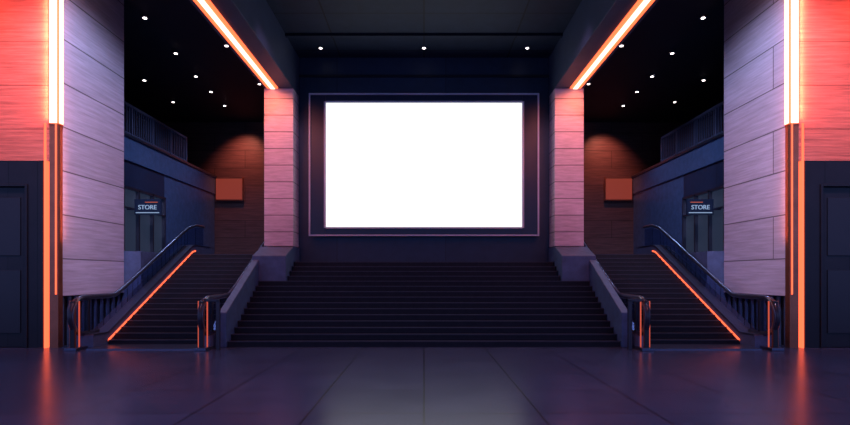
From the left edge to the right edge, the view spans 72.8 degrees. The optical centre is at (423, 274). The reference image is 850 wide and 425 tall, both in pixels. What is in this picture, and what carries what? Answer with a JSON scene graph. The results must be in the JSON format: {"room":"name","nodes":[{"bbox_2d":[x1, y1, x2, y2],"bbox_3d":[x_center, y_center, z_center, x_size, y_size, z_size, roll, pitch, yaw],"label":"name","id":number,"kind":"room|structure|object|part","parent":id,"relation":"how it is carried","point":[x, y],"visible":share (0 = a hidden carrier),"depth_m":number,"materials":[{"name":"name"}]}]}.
{"room":"cinema lobby","nodes":[
{"label":"cinema lobby","id":0,"kind":"room"},
{"bbox_2d":[0,0,48,347],"bbox_3d":[-10.850,-2.750,11.920,6.300,8.500,0.160,0,0,0],"label":"wall","id":1,"kind":"structure","parent":0,"point":[24,24],"depth_m":11.84,"materials":[{"name":"red stone"}]},
{"bbox_2d":[0,184,27,347],"bbox_3d":[-9.150,-0.185,11.900,2.000,3.370,0.200,0,0,0],"label":"door","id":2,"kind":"structure","parent":1,"relation":"in","point":[13,197],"depth_m":11.88,"materials":[{"name":"metal"}]},
{"bbox_2d":[44,0,63,347],"bbox_3d":[-7.643,-2.745,11.890,0.315,8.490,0.200,0,0,0],"label":"strip light","id":3,"kind":"object","parent":1,"relation":"attached to","point":[53,168],"visible":1,"depth_m":11.84,"materials":[{"name":"orange"}]},
{"bbox_2d":[63,0,123,345],"bbox_3d":[-8.675,-2.750,13.250,2.250,8.500,2.500,0,0,0],"label":"wall","id":4,"kind":"structure","parent":0,"point":[93,127],"depth_m":13.16,"materials":[{"name":"stone"}]},
{"bbox_2d":[124,251,157,283],"bbox_3d":[-6.910,0.450,20.460,5.380,2.100,11.880,0,0,0],"label":"wall","id":5,"kind":"structure","parent":0,"point":[134,261],"depth_m":14.52,"materials":[{"name":"blue paint"}]},
{"bbox_2d":[124,109,214,253],"bbox_3d":[-11.250,-3.800,19.200,3.300,6.400,14.400,0,0,0],"label":"wall","id":6,"kind":"structure","parent":0,"point":[187,205],"depth_m":22.62,"materials":[{"name":"blue paint"}]},
{"bbox_2d":[124,185,165,252],"bbox_3d":[-9.100,-1.730,19.800,1.200,2.260,3.000,0,0,0],"label":"shopfront","id":7,"kind":"object","parent":6,"relation":"attached to","point":[144,212],"visible":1,"depth_m":19.30,"materials":[{"name":"glass"}]},
{"bbox_2d":[124,132,216,193],"bbox_3d":[-11.050,-4.120,20.460,3.100,0.840,11.880,0,0,0],"label":"gallery slab","id":8,"kind":"object","parent":6,"relation":"attached to","point":[137,151],"visible":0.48,"depth_m":21.28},
{"bbox_2d":[124,101,186,161],"bbox_3d":[-9.580,-5.025,18.875,0.080,1.050,8.710,0,0,0],"label":"gallery railing","id":9,"kind":"object","parent":8,"relation":"on","point":[172,133],"depth_m":20.34,"materials":[{"name":"metal"}]},
{"bbox_2d":[149,122,263,253],"bbox_3d":[-8.410,-3.800,26.550,8.380,6.400,0.300,0,0,0],"label":"wall","id":10,"kind":"structure","parent":0,"point":[225,150],"depth_m":26.40,"materials":[{"name":"brown wood"}]},
{"bbox_2d":[216,177,243,200],"bbox_3d":[-8.870,-3.925,26.335,1.260,1.050,0.110,0,0,0],"label":"wall panel","id":11,"kind":"object","parent":10,"relation":"attached to","point":[226,189],"visible":1,"depth_m":26.30,"materials":[{"name":"orange"}]},
{"bbox_2d":[124,0,723,121],"bbox_3d":[0.000,-6.620,9.400,32.000,1.360,34.800,0,0,0],"label":"ceiling","id":12,"kind":"structure","parent":0,"point":[344,28],"depth_m":16.63,"materials":[{"name":"black paint"}]},
{"bbox_2d":[189,0,298,95],"bbox_3d":[-3.835,-6.115,9.250,0.770,2.370,34.500,0,0,0],"label":"ceiling beam","id":13,"kind":"structure","parent":12,"relation":"attached to","point":[254,22],"depth_m":12.70,"materials":[{"name":"paint"}]},
{"bbox_2d":[193,0,277,88],"bbox_3d":[-3.980,-4.907,9.075,0.280,0.045,12.150,0,0,0],"label":"strip light","id":14,"kind":"object","parent":13,"relation":"attached to","point":[207,7],"visible":1,"depth_m":12.00,"materials":[{"name":"orange"}]},
{"bbox_2d":[549,0,658,95],"bbox_3d":[3.835,-6.115,9.250,0.770,2.370,34.500,0,0,0],"label":"ceiling beam","id":15,"kind":"structure","parent":12,"relation":"attached to","point":[593,22],"depth_m":12.70,"materials":[{"name":"paint"}]},
{"bbox_2d":[570,0,654,88],"bbox_3d":[3.980,-4.907,9.075,0.280,0.045,12.150,0,0,0],"label":"strip light","id":16,"kind":"object","parent":15,"relation":"attached to","point":[640,7],"visible":1,"depth_m":12.00,"materials":[{"name":"orange"}]},
{"bbox_2d":[296,58,551,261],"bbox_3d":[0.000,-2.250,16.070,8.440,7.500,0.420,0,0,0],"label":"wall","id":17,"kind":"structure","parent":0,"point":[316,75],"depth_m":15.90,"materials":[{"name":"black paint"}]},
{"bbox_2d":[309,93,538,235],"bbox_3d":[0.000,-3.000,15.770,6.260,3.880,0.260,0,0,0],"label":"video screen","id":18,"kind":"object","parent":17,"relation":"attached to","point":[381,164],"visible":1,"depth_m":15.70,"materials":[{"name":"white"}]},
{"bbox_2d":[0,345,849,424],"bbox_3d":[0.000,1.650,9.500,32.000,0.300,35.000,0,0,0],"label":"floor","id":19,"kind":"structure","parent":0,"point":[226,385],"depth_m":7.82,"materials":[{"name":"tile"}]},
{"bbox_2d":[64,224,265,350],"bbox_3d":[-5.605,-0.024,14.758,3.050,3.048,6.883,0,0,0],"label":"staircase","id":20,"kind":"structure","parent":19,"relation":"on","point":[175,301],"depth_m":13.31,"materials":[{"name":"metal"}]},
{"bbox_3d":[-6.975,-0.150,14.758,0.110,2.795,6.883,0,0,0],"label":"handrail","id":21,"kind":"part","parent":20,"relation":"part of","materials":[{"name":"black rubber"}]},
{"bbox_3d":[-6.980,-0.145,14.810,0.016,2.630,6.780,0,0,0],"label":"glass","id":22,"kind":"part","parent":20,"relation":"part of","materials":[{"name":"blue"}]},
{"bbox_3d":[-6.935,0.305,14.975,0.390,2.390,6.450,0,0,0],"label":"balustrade","id":23,"kind":"part","parent":20,"relation":"part of","materials":[{"name":"blue concrete"}]},
{"bbox_3d":[-4.450,0.305,14.975,0.320,2.390,6.450,0,0,0],"label":"balustrade","id":24,"kind":"part","parent":20,"relation":"part of","materials":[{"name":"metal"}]},
{"bbox_3d":[-4.415,-0.150,14.758,0.110,2.795,6.883,0,0,0],"label":"handrail","id":25,"kind":"part","parent":20,"relation":"part of","materials":[{"name":"black rubber"}]},
{"bbox_3d":[-4.420,-0.145,14.810,0.016,2.630,6.780,0,0,0],"label":"glass","id":26,"kind":"part","parent":20,"relation":"part of","materials":[{"name":"blue"}]},
{"bbox_2d":[221,247,298,346],"bbox_3d":[-3.850,0.380,13.915,0.840,2.240,3.930,0,0,0],"label":"parapet","id":27,"kind":"object","parent":19,"relation":"on","point":[268,263],"visible":0.51,"depth_m":14.02,"materials":[{"name":"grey concrete"}]},
{"bbox_2d":[264,88,298,246],"bbox_3d":[-3.835,-2.845,15.540,0.770,4.170,0.680,0,0,0],"label":"marble pillar","id":28,"kind":"structure","parent":27,"relation":"on","point":[281,105],"depth_m":15.20,"materials":[{"name":"pink stone"}]},
{"bbox_2d":[227,262,620,346],"bbox_3d":[0.000,0.575,13.938,8.190,1.850,3.905,0,0,0],"label":"staircase","id":29,"kind":"structure","parent":19,"relation":"on","point":[320,304],"depth_m":13.34,"materials":[{"name":"stone"}]},
{"bbox_2d":[549,247,626,346],"bbox_3d":[3.850,0.380,13.915,0.840,2.240,3.930,0,0,0],"label":"parapet","id":30,"kind":"object","parent":19,"relation":"on","point":[571,263],"visible":0.48,"depth_m":14.02,"materials":[{"name":"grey concrete"}]},
{"bbox_2d":[549,88,583,246],"bbox_3d":[3.835,-2.845,15.540,0.770,4.170,0.680,0,0,0],"label":"marble pillar","id":31,"kind":"structure","parent":30,"relation":"on","point":[566,105],"depth_m":15.20,"materials":[{"name":"pink stone"}]},
{"bbox_2d":[582,224,783,350],"bbox_3d":[5.605,-0.024,14.758,3.050,3.048,6.883,0,0,0],"label":"escalator","id":32,"kind":"object","parent":19,"relation":"on","point":[672,301],"visible":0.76,"depth_m":13.31,"materials":[{"name":"metal"}]},
{"bbox_3d":[4.420,-0.145,14.810,0.016,2.630,6.780,0,0,0],"label":"glass","id":33,"kind":"part","parent":32,"relation":"part of","materials":[{"name":"blue"}]},
{"bbox_3d":[4.415,-0.150,14.758,0.110,2.795,6.883,0,0,0],"label":"handrail","id":34,"kind":"part","parent":32,"relation":"part of","materials":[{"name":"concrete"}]},
{"bbox_3d":[4.450,0.305,14.975,0.320,2.390,6.450,0,0,0],"label":"balustrade","id":35,"kind":"part","parent":32,"relation":"part of","materials":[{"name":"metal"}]},
{"bbox_3d":[6.935,0.305,14.975,0.390,2.390,6.450,0,0,0],"label":"balustrade","id":36,"kind":"part","parent":32,"relation":"part of","materials":[{"name":"black metal"}]},
{"bbox_3d":[6.980,-0.145,14.810,0.016,2.630,6.780,0,0,0],"label":"glass","id":37,"kind":"part","parent":32,"relation":"part of","materials":[{"name":"blue glass"}]},
{"bbox_3d":[6.975,-0.150,14.758,0.110,2.795,6.883,0,0,0],"label":"handrail","id":38,"kind":"part","parent":32,"relation":"part of","materials":[{"name":"black rubber"}]},
{"bbox_2d":[724,0,784,345],"bbox_3d":[8.675,-2.750,13.250,2.250,8.500,2.500,0,0,0],"label":"wall pier","id":39,"kind":"object","parent":19,"relation":"on","point":[754,127],"visible":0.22,"depth_m":13.16,"materials":[{"name":"stone"}]},
{"bbox_2d":[584,122,698,253],"bbox_3d":[8.410,-3.800,26.550,8.380,6.400,0.300,0,0,0],"label":"wall","id":40,"kind":"structure","parent":0,"point":[612,150],"depth_m":26.40,"materials":[{"name":"brown wood"}]},
{"bbox_2d":[604,177,631,200],"bbox_3d":[8.870,-3.925,26.335,1.260,1.050,0.110,0,0,0],"label":"wall panel","id":41,"kind":"object","parent":40,"relation":"attached to","point":[614,189],"visible":1,"depth_m":26.30,"materials":[{"name":"orange"}]},
{"bbox_2d":[633,109,723,253],"bbox_3d":[11.250,-3.800,19.200,3.300,6.400,14.400,0,0,0],"label":"wall","id":42,"kind":"structure","parent":0,"point":[660,205],"depth_m":22.61,"materials":[{"name":"blue paint"}]},
{"bbox_2d":[631,132,723,193],"bbox_3d":[11.050,-4.120,20.460,3.100,0.840,11.880,0,0,0],"label":"gallery slab","id":43,"kind":"object","parent":42,"relation":"attached to","point":[710,151],"visible":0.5,"depth_m":21.28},
{"bbox_2d":[661,101,723,161],"bbox_3d":[9.580,-5.025,18.875,0.080,1.050,8.710,0,0,0],"label":"gallery railing","id":44,"kind":"object","parent":43,"relation":"on","point":[675,133],"depth_m":20.28,"materials":[{"name":"metal"}]},
{"bbox_2d":[682,185,723,252],"bbox_3d":[9.100,-1.730,19.800,1.200,2.260,3.000,0,0,0],"label":"shopfront","id":45,"kind":"object","parent":42,"relation":"attached to","point":[702,212],"visible":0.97,"depth_m":19.30,"materials":[{"name":"glass"}]},
{"bbox_2d":[690,251,723,283],"bbox_3d":[6.910,0.450,20.460,5.380,2.100,11.880,0,0,0],"label":"wall","id":46,"kind":"structure","parent":0,"point":[713,261],"depth_m":14.52,"materials":[{"name":"blue paint"}]},
{"bbox_2d":[799,0,849,347],"bbox_3d":[10.850,-2.750,11.920,6.300,8.500,0.160,0,0,0],"label":"wall","id":47,"kind":"structure","parent":0,"point":[824,25],"depth_m":11.84,"materials":[{"name":"paint"}]},
{"bbox_2d":[784,0,803,347],"bbox_3d":[7.643,-2.745,11.890,0.315,8.490,0.200,0,0,0],"label":"strip light","id":48,"kind":"object","parent":47,"relation":"attached to","point":[794,168],"visible":1,"depth_m":11.84,"materials":[{"name":"orange"}]},
{"bbox_2d":[820,184,849,347],"bbox_3d":[9.150,-0.185,11.900,2.000,3.370,0.200,0,0,0],"label":"door","id":49,"kind":"structure","parent":47,"relation":"in","point":[834,198],"depth_m":11.88,"materials":[{"name":"metal"}]}
]}

